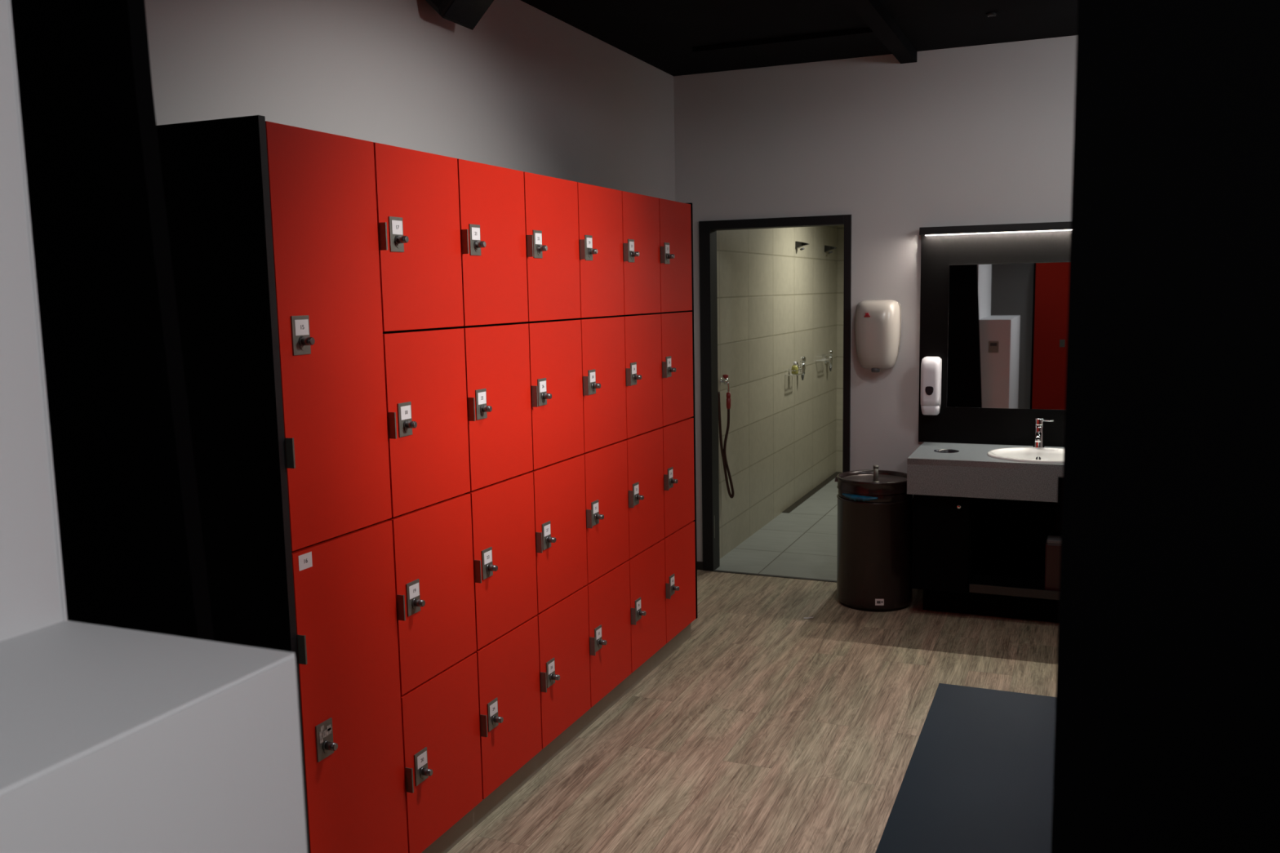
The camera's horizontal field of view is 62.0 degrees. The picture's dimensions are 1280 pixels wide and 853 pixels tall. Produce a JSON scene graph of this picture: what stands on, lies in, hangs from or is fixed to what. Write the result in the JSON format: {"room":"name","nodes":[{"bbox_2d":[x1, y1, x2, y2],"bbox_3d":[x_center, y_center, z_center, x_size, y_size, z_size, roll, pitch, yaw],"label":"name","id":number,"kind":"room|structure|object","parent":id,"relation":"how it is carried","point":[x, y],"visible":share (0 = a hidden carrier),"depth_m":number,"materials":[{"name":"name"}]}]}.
{"room":"changing room","nodes":[
{"label":"changing room","id":0,"kind":"room"},
{"bbox_2d":[0,0,307,852],"bbox_3d":[-1.361,0.177,0.632,1.570,2.940,1.540,2,8,23],"label":"wall partition","id":1,"kind":"structure","parent":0,"point":[113,740],"depth_m":1.00,"materials":[{"name":"white paint"}]},
{"bbox_2d":[144,0,675,200],"bbox_3d":[-1.453,-0.066,2.558,0.100,2.940,8.650,2,8,23],"label":"wall","id":2,"kind":"structure","parent":0,"point":[526,89],"depth_m":3.93,"materials":[{"name":"white paint"}]},
{"bbox_2d":[426,0,493,30],"bbox_3d":[-0.647,-1.601,3.893,0.263,0.240,0.233,2,8,23],"label":"wall speaker","id":3,"kind":"object","parent":2,"relation":"attached to","point":[465,13],"visible":1,"depth_m":3.89,"materials":[{"name":"plastic"}]},
{"bbox_2d":[444,0,493,27],"bbox_3d":[-0.598,-1.563,3.884,0.154,0.154,0.200,2,8,23],"label":"grille","id":4,"kind":"object","parent":3,"relation":"attached to","point":[465,13],"depth_m":3.91,"materials":[{"name":"plastic"}]},
{"bbox_2d":[447,478,1057,852],"bbox_3d":[1.086,1.283,3.626,4.047,0.100,12.230,2,8,23],"label":"floor","id":5,"kind":"structure","parent":0,"point":[771,728],"depth_m":4.25,"materials":[{"name":"brown wood"}]},
{"bbox_2d":[10,0,214,641],"bbox_3d":[-1.100,0.059,1.526,1.351,2.940,0.025,2,8,23],"label":"panel","id":6,"kind":"object","parent":5,"relation":"on","point":[132,547],"visible":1,"depth_m":1.30,"materials":[{"name":"laminate"}]},
{"bbox_2d":[156,115,408,852],"bbox_3d":[-0.979,0.265,2.801,0.556,2.010,0.424,2,8,23],"label":"locker","id":7,"kind":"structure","parent":5,"relation":"on","point":[273,228],"depth_m":2.58,"materials":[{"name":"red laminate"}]},
{"bbox_2d":[373,142,482,852],"bbox_3d":[-0.819,0.217,3.179,0.556,2.004,0.402,2,8,23],"label":"column","id":8,"kind":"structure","parent":5,"relation":"on","point":[417,192],"depth_m":3.06,"materials":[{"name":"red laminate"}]},
{"bbox_2d":[457,158,542,799],"bbox_3d":[-0.664,0.167,3.546,0.556,2.004,0.402,2,8,23],"label":"column","id":9,"kind":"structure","parent":5,"relation":"on","point":[491,203],"depth_m":3.43,"materials":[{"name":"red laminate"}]},
{"bbox_2d":[421,623,691,852],"bbox_3d":[-0.513,1.159,4.055,0.465,0.098,2.852,2,8,23],"label":"plinth","id":10,"kind":"object","parent":5,"relation":"on","point":[455,834],"visible":0.22,"depth_m":3.88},
{"bbox_2d":[523,171,591,749],"bbox_3d":[-0.509,0.118,3.914,0.556,2.004,0.402,2,8,23],"label":"column","id":11,"kind":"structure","parent":5,"relation":"on","point":[551,203],"depth_m":3.80,"materials":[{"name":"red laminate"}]},
{"bbox_2d":[576,182,631,707],"bbox_3d":[-0.353,0.068,4.281,0.556,2.004,0.402,2,8,23],"label":"column","id":12,"kind":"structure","parent":5,"relation":"on","point":[599,208],"depth_m":4.17,"materials":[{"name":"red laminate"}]},
{"bbox_2d":[620,191,666,672],"bbox_3d":[-0.198,0.019,4.649,0.556,2.004,0.402,2,8,23],"label":"column","id":13,"kind":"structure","parent":5,"relation":"on","point":[640,213],"depth_m":4.54,"materials":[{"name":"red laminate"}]},
{"bbox_2d":[657,198,697,643],"bbox_3d":[-0.039,-0.034,5.025,0.556,2.008,0.422,2,8,23],"label":"column","id":14,"kind":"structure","parent":5,"relation":"on","point":[676,218],"depth_m":4.92,"materials":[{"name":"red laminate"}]},
{"bbox_2d":[713,569,836,582],"bbox_3d":[0.812,0.891,6.342,0.787,0.004,0.026,2,8,23],"label":"threshold strip","id":15,"kind":"object","parent":5,"relation":"on","point":[716,571],"visible":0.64,"depth_m":6.34,"materials":[{"name":"black metal"}]},
{"bbox_2d":[782,471,842,512],"bbox_3d":[1.479,0.540,9.009,0.055,0.004,1.900,2,8,23],"label":"channel","id":16,"kind":"object","parent":5,"relation":"on","point":[831,477],"visible":1,"depth_m":8.87,"materials":[{"name":"black metal"}]},
{"bbox_2d":[834,465,913,612],"bbox_3d":[1.261,0.581,5.753,0.419,0.752,0.410,2,8,23],"label":"waste bin","id":17,"kind":"object","parent":5,"relation":"on","point":[875,508],"visible":0.91,"depth_m":5.59,"materials":[{"name":"brown metal"}]},
{"bbox_2d":[875,683,1055,852],"bbox_3d":[0.696,1.181,2.308,0.383,0.450,2.244,2,8,23],"label":"bench","id":18,"kind":"object","parent":5,"relation":"on","point":[978,778],"visible":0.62,"depth_m":2.72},
{"bbox_2d":[906,441,1063,622],"bbox_3d":[2.087,0.553,5.431,1.338,0.856,0.613,2,8,23],"label":"vanity","id":19,"kind":"object","parent":5,"relation":"on","point":[984,515],"visible":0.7,"depth_m":5.42,"materials":[{"name":"plastic"}]},
{"bbox_2d":[906,441,1063,471],"bbox_3d":[2.079,0.158,5.381,1.338,0.030,0.613,2,8,23],"label":"countertop","id":20,"kind":"structure","parent":19,"relation":"on","point":[969,455],"depth_m":5.35,"materials":[{"name":"grey stone"}]},
{"bbox_2d":[986,447,1063,463],"bbox_3d":[2.022,0.213,5.343,0.539,0.157,0.446,2,8,23],"label":"washbasin","id":21,"kind":"object","parent":20,"relation":"in","point":[994,455],"depth_m":5.48,"materials":[{"name":"white ceramic"}]},
{"bbox_2d":[1032,417,1053,448],"bbox_3d":[2.049,0.039,5.485,0.138,0.155,0.096,-7,9,-38],"label":"tap","id":22,"kind":"object","parent":20,"relation":"on","point":[1039,422],"visible":1,"depth_m":5.50,"materials":[{"name":"silver metal"}]},
{"bbox_2d":[1044,535,1061,591],"bbox_3d":[2.085,0.684,5.273,0.150,0.265,0.110,2,8,23],"label":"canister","id":23,"kind":"object","parent":19,"relation":"in","point":[1052,557],"visible":0.46,"depth_m":5.24,"materials":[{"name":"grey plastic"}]},
{"bbox_2d":[1050,0,1279,852],"bbox_3d":[1.613,0.360,2.005,1.512,2.120,2.822,2,8,23],"label":"bank","id":24,"kind":"object","parent":5,"relation":"on","point":[1167,722],"visible":1,"depth_m":0.90,"materials":[{"name":"black laminate"}]},
{"bbox_2d":[716,225,837,558],"bbox_3d":[1.080,-0.603,8.160,0.100,2.500,3.680,2,8,23],"label":"wall","id":25,"kind":"structure","parent":0,"point":[777,300],"depth_m":7.80,"materials":[{"name":"beige tile"}]},
{"bbox_2d":[720,374,729,392],"bbox_3d":[0.535,-0.271,6.679,0.056,0.114,0.044,2,8,23],"label":"water tap","id":26,"kind":"object","parent":25,"relation":"attached to","point":[725,380],"visible":1,"depth_m":6.67,"materials":[{"name":"silver metal"}]},
{"bbox_2d":[718,391,734,498],"bbox_3d":[0.543,0.122,6.715,0.048,0.696,0.160,4,9,37],"label":"shower hose","id":27,"kind":"object","parent":25,"relation":"attached to","point":[726,467],"visible":0.97,"depth_m":6.70,"materials":[{"name":"red plastic"}]},
{"bbox_2d":[785,368,803,375],"bbox_3d":[1.186,-0.418,8.183,0.091,0.043,0.221,2,8,23],"label":"wire shelf","id":28,"kind":"object","parent":25,"relation":"attached to","point":[798,374],"visible":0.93,"depth_m":8.12,"materials":[{"name":"silver metal"}]},
{"bbox_2d":[785,373,803,375],"bbox_3d":[1.187,-0.401,8.186,0.090,0.009,0.216,2,8,23],"label":"wire basket","id":29,"kind":"object","parent":28,"relation":"on","point":[798,374],"depth_m":8.16,"materials":[{"name":"silver metal"}]},
{"bbox_2d":[791,361,798,373],"bbox_3d":[1.190,-0.452,8.188,0.052,0.094,0.052,2,8,23],"label":"shampoo bottle","id":30,"kind":"object","parent":28,"relation":"on","point":[794,367],"visible":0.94,"depth_m":8.17,"materials":[{"name":"yellow plastic"}]},
{"bbox_2d":[796,356,805,380],"bbox_3d":[1.275,-0.459,8.419,0.069,0.188,0.068,2,8,23],"label":"shower valve","id":31,"kind":"object","parent":25,"relation":"attached to","point":[802,359],"visible":0.88,"depth_m":8.40,"materials":[{"name":"silver metal"}]},
{"bbox_2d":[795,241,808,250],"bbox_3d":[1.261,-1.402,8.271,0.098,0.071,0.068,2,8,23],"label":"shower","id":32,"kind":"object","parent":25,"relation":"attached to","point":[797,244],"visible":1,"depth_m":8.25,"materials":[{"name":"silver metal"}]},
{"bbox_2d":[815,355,831,361],"bbox_3d":[1.560,-0.582,9.065,0.091,0.043,0.221,2,8,23],"label":"wire shelf","id":33,"kind":"object","parent":25,"relation":"attached to","point":[821,359],"visible":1,"depth_m":8.98,"materials":[{"name":"silver metal"}]},
{"bbox_2d":[815,358,831,361],"bbox_3d":[1.560,-0.565,9.067,0.090,0.009,0.216,2,8,23],"label":"wire basket","id":34,"kind":"object","parent":33,"relation":"on","point":[822,359],"depth_m":8.98,"materials":[{"name":"silver metal"}]},
{"bbox_2d":[824,350,833,371],"bbox_3d":[1.657,-0.576,9.325,0.069,0.188,0.068,2,8,23],"label":"shower valve","id":35,"kind":"object","parent":25,"relation":"attached to","point":[829,352],"visible":0.87,"depth_m":9.31,"materials":[{"name":"silver metal"}]},
{"bbox_2d":[824,245,836,253],"bbox_3d":[1.643,-1.525,9.176,0.098,0.071,0.068,2,8,23],"label":"shower","id":36,"kind":"object","parent":25,"relation":"attached to","point":[827,248],"visible":1,"depth_m":9.15,"materials":[{"name":"silver metal"}]},
{"bbox_2d":[520,0,1078,75],"bbox_3d":[0.339,-1.511,1.607,4.047,0.100,8.650,2,8,23],"label":"ceiling","id":37,"kind":"structure","parent":0,"point":[663,34],"depth_m":5.06,"materials":[{"name":"black paint"}]},
{"bbox_2d":[693,26,875,54],"bbox_3d":[0.723,-1.928,5.331,0.947,0.025,0.080,2,8,23],"label":"trim","id":38,"kind":"structure","parent":37,"relation":"attached to","point":[860,32],"depth_m":5.31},
{"bbox_2d":[985,11,997,17],"bbox_3d":[1.618,-1.896,4.905,0.052,0.015,0.052,2,8,23],"label":"ceiling sensor","id":39,"kind":"object","parent":37,"relation":"attached to","point":[990,13],"visible":1,"depth_m":4.89,"materials":[{"name":"metal"}]},
{"bbox_2d":[835,225,844,471],"bbox_3d":[2.824,-0.788,9.356,2.185,2.500,0.100,2,8,23],"label":"wall","id":40,"kind":"structure","parent":0,"point":[840,277],"depth_m":9.73,"materials":[{"name":"beige tile"}]},
{"bbox_2d":[673,35,1076,561],"bbox_3d":[2.017,-0.531,5.707,3.847,2.940,0.100,2,8,23],"label":"wall","id":41,"kind":"structure","parent":0,"point":[979,135],"depth_m":5.86,"materials":[{"name":"white paint"}]},
{"bbox_2d":[698,214,851,571],"bbox_3d":[0.800,-0.155,6.264,0.893,2.100,0.123,2,8,23],"label":"door frame","id":42,"kind":"structure","parent":41,"relation":"in","point":[707,229],"depth_m":6.31,"materials":[{"name":"metal"}]},
{"bbox_2d":[697,561,915,589],"bbox_3d":[0.929,0.872,6.294,1.477,0.050,0.012,2,8,23],"label":"baseboard","id":43,"kind":"structure","parent":41,"relation":"attached to","point":[700,564],"depth_m":6.52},
{"bbox_2d":[854,299,901,372],"bbox_3d":[1.301,-0.495,5.875,0.250,0.399,0.153,2,8,23],"label":"dryer","id":44,"kind":"object","parent":41,"relation":"attached to","point":[877,323],"visible":1,"depth_m":5.82,"materials":[{"name":"white plastic"}]},
{"bbox_2d":[845,0,916,63],"bbox_3d":[0.937,-1.813,4.513,0.085,0.055,2.600,2,8,23],"label":"beam","id":45,"kind":"structure","parent":41,"relation":"attached to","point":[872,12],"depth_m":4.97,"materials":[{"name":"black"}]},
{"bbox_2d":[920,356,942,415],"bbox_3d":[1.581,-0.220,5.798,0.102,0.316,0.103,2,8,23],"label":"soap dispenser","id":46,"kind":"object","parent":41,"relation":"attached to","point":[931,366],"visible":1,"depth_m":5.76,"materials":[{"name":"white plastic"}]},
{"bbox_2d":[918,230,1071,447],"bbox_3d":[2.169,-0.455,5.587,1.370,1.128,0.019,2,8,23],"label":"panel","id":47,"kind":"object","parent":41,"relation":"attached to","point":[995,426],"visible":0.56,"depth_m":5.74,"materials":[{"name":"black laminate"}]},
{"bbox_2d":[919,221,1071,235],"bbox_3d":[2.151,-1.031,5.494,1.380,0.043,0.062,2,8,23],"label":"light","id":48,"kind":"object","parent":41,"relation":"attached to","point":[1046,226],"visible":0.53,"depth_m":5.58,"materials":[{"name":"white"}]},
{"bbox_2d":[946,262,1069,409],"bbox_3d":[2.140,-0.471,5.583,1.020,0.768,0.006,2,8,23],"label":"mirror","id":49,"kind":"object","parent":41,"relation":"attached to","point":[1007,326],"visible":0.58,"depth_m":5.66,"materials":[{"name":"clear glass"}]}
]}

